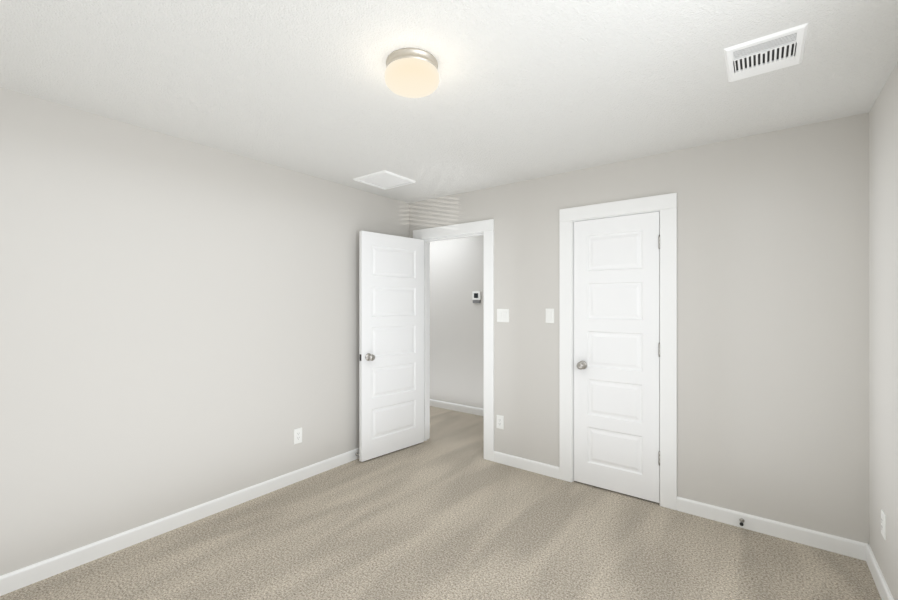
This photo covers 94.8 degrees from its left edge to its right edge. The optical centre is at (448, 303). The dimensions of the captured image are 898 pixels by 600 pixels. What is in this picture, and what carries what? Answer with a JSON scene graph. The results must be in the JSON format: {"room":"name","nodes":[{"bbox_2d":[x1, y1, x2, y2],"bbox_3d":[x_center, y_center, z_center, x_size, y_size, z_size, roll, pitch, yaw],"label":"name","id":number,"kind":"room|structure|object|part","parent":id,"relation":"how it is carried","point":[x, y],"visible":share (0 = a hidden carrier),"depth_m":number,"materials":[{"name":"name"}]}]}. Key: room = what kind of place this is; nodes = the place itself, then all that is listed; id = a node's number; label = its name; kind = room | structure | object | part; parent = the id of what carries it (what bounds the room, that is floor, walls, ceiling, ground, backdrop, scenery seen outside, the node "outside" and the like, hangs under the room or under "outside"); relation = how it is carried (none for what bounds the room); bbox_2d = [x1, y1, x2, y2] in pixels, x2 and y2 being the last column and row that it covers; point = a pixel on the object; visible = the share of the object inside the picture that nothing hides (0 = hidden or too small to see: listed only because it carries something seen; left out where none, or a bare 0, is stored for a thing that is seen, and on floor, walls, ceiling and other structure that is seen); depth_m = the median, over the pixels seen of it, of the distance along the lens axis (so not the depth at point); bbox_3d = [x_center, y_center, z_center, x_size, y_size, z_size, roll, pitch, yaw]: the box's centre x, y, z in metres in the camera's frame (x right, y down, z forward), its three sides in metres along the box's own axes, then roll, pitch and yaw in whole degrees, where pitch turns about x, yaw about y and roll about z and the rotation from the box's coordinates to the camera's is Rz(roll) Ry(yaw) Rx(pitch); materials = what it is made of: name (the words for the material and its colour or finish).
{"room":"empty bedroom","nodes":[
{"label":"empty bedroom","id":0,"kind":"room"},
{"bbox_2d":[0,87,408,575],"bbox_3d":[-1.575,0.175,2.771,0.115,2.400,3.950,0,0,37],"label":"wall","id":1,"kind":"structure","parent":0,"point":[179,324],"depth_m":2.45,"materials":[{"name":"grey paint"}]},
{"bbox_2d":[0,448,358,595],"bbox_3d":[-1.523,1.331,2.732,0.014,0.089,3.720,0,0,37],"label":"baseboard","id":2,"kind":"structure","parent":1,"relation":"attached to","point":[34,573],"depth_m":2.43,"materials":[{"name":"white wood"}]},
{"bbox_2d":[294,428,301,443],"bbox_3d":[-1.170,1.025,3.204,0.008,0.115,0.070,0,0,37],"label":"electrical outlet","id":3,"kind":"object","parent":1,"relation":"attached to","point":[297,435],"visible":1,"depth_m":3.20,"materials":[{"name":"white plastic"}]},
{"bbox_2d":[0,406,881,599],"bbox_3d":[-0.721,1.405,2.855,5.745,0.060,5.115,0,0,37],"label":"floor","id":4,"kind":"structure","parent":0,"point":[446,510],"depth_m":2.31,"materials":[{"name":"beige carpet"}]},
{"bbox_2d":[0,0,897,202],"bbox_3d":[-0.721,-1.065,2.855,5.745,0.080,5.115,0,0,37],"label":"ceiling","id":5,"kind":"structure","parent":0,"point":[528,90],"depth_m":1.86,"materials":[{"name":"white paint"}]},
{"bbox_2d":[353,170,415,189],"bbox_3d":[-0.531,-1.018,3.417,0.370,0.014,0.360,0,0,37],"label":"ceiling vent","id":6,"kind":"object","parent":5,"relation":"in","point":[384,179],"visible":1,"depth_m":3.40,"materials":[{"name":"white"}]},
{"bbox_2d":[385,48,438,97],"bbox_3d":[-0.157,-0.968,1.761,0.232,0.113,0.232,0,0,37],"label":"flush-mount ceiling light","id":7,"kind":"object","parent":5,"relation":"attached to","point":[411,73],"visible":1,"depth_m":1.69,"materials":[{"name":"white glass"}]},
{"bbox_2d":[724,23,807,81],"bbox_3d":[1.300,-1.018,1.706,0.258,0.014,0.310,0,0,37],"label":"ceiling vent","id":8,"kind":"object","parent":5,"relation":"in","point":[771,52],"visible":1,"depth_m":1.68,"materials":[{"name":"white metal"}]},
{"bbox_2d":[430,235,483,408],"bbox_3d":[-0.084,0.175,5.517,3.550,2.400,0.100,0,0,37],"label":"wall","id":9,"kind":"structure","parent":0,"point":[456,330],"depth_m":5.31,"materials":[{"name":"grey paint"}]},
{"bbox_2d":[430,399,483,415],"bbox_3d":[-0.118,1.331,5.472,3.350,0.089,0.014,0,0,37],"label":"baseboard","id":10,"kind":"structure","parent":9,"relation":"attached to","point":[458,407],"depth_m":5.29,"materials":[{"name":"white wood"}]},
{"bbox_2d":[472,291,480,302],"bbox_3d":[0.341,-0.082,5.118,0.116,0.142,0.024,0,0,37],"label":"thermostat","id":11,"kind":"object","parent":9,"relation":"attached to","point":[476,296],"visible":1,"depth_m":5.10,"materials":[{"name":"white plastic"}]},
{"bbox_2d":[409,113,868,543],"bbox_3d":[0.956,0.175,3.261,3.330,2.400,0.115,0,0,37],"label":"wall","id":12,"kind":"structure","parent":0,"point":[773,325],"depth_m":2.54,"materials":[{"name":"grey paint"}]},
{"bbox_2d":[413,219,493,460],"bbox_3d":[0.054,0.317,3.943,0.942,2.116,0.149,0,0,37],"label":"door frame","id":13,"kind":"structure","parent":12,"relation":"attached to","point":[486,227],"depth_m":3.65,"materials":[{"name":"white wood"}]},
{"bbox_2d":[359,231,423,461],"bbox_3d":[-0.512,0.365,3.835,0.175,1.995,0.740,0,0,44],"label":"entry door","id":14,"kind":"structure","parent":13,"relation":"attached to","point":[391,343],"depth_m":3.79,"materials":[{"name":"paint"},{"name":"wood"}]},
{"bbox_2d":[496,415,503,428],"bbox_3d":[0.441,1.023,3.573,0.070,0.115,0.008,0,0,37],"label":"electrical outlet","id":15,"kind":"object","parent":12,"relation":"attached to","point":[499,421],"visible":1,"depth_m":3.57,"materials":[{"name":"white plastic"}]},
{"bbox_2d":[497,309,508,321],"bbox_3d":[0.462,0.100,3.555,0.116,0.115,0.013,0,0,37],"label":"light switch","id":16,"kind":"object","parent":12,"relation":"attached to","point":[502,315],"visible":1,"depth_m":3.55,"materials":[{"name":"white plastic"}]},
{"bbox_2d":[493,451,558,478],"bbox_3d":[0.631,1.331,3.426,0.601,0.089,0.014,0,0,37],"label":"baseboard","id":17,"kind":"structure","parent":12,"relation":"attached to","point":[528,465],"depth_m":3.41,"materials":[{"name":"white wood"}]},
{"bbox_2d":[546,309,553,322],"bbox_3d":[0.803,0.095,3.297,0.070,0.115,0.013,0,0,37],"label":"light switch","id":18,"kind":"object","parent":12,"relation":"attached to","point":[549,315],"visible":1,"depth_m":3.29,"materials":[{"name":"white plastic"}]},
{"bbox_2d":[559,193,676,509],"bbox_3d":[1.213,0.317,3.023,0.814,2.116,0.184,0,0,37],"label":"closet door","id":19,"kind":"structure","parent":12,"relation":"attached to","point":[573,326],"depth_m":2.98,"materials":[{"name":"white wood"}]},
{"bbox_3d":[1.192,0.365,2.990,0.612,1.995,0.105,0,0,37],"label":"closet door","id":20,"kind":"part","parent":19,"relation":"part of","materials":[{"name":"white wood"}]},
{"bbox_2d":[677,496,866,560],"bbox_3d":[1.882,1.331,2.480,0.909,0.089,0.014,0,0,37],"label":"baseboard","id":21,"kind":"structure","parent":12,"relation":"attached to","point":[832,543],"depth_m":2.43,"materials":[{"name":"white wood"}]},
{"bbox_2d":[739,518,743,525],"bbox_3d":[1.779,1.328,2.510,0.026,0.026,0.062,0,0,37],"label":"door stop","id":22,"kind":"object","parent":21,"relation":"attached to","point":[741,520],"depth_m":2.52,"materials":[{"name":"grey metal"}]},
{"bbox_2d":[869,62,897,599],"bbox_3d":[1.524,0.175,1.157,0.115,2.400,5.115,0,0,37],"label":"wall","id":23,"kind":"structure","parent":0,"point":[883,304],"depth_m":1.93,"materials":[{"name":"grey paint"}]},
{"bbox_2d":[866,544,893,599],"bbox_3d":[1.121,1.331,0.732,0.014,0.089,3.720,0,0,37],"label":"baseboard","id":24,"kind":"structure","parent":23,"relation":"attached to","point":[879,580],"depth_m":2.00,"materials":[{"name":"white wood"}]},
{"bbox_2d":[881,509,885,539],"bbox_3d":[2.041,1.037,1.942,0.008,0.115,0.070,0,0,37],"label":"electrical outlet","id":25,"kind":"object","parent":23,"relation":"attached to","point":[883,524],"visible":0.98,"depth_m":1.93,"materials":[{"name":"white plastic"}]}
]}

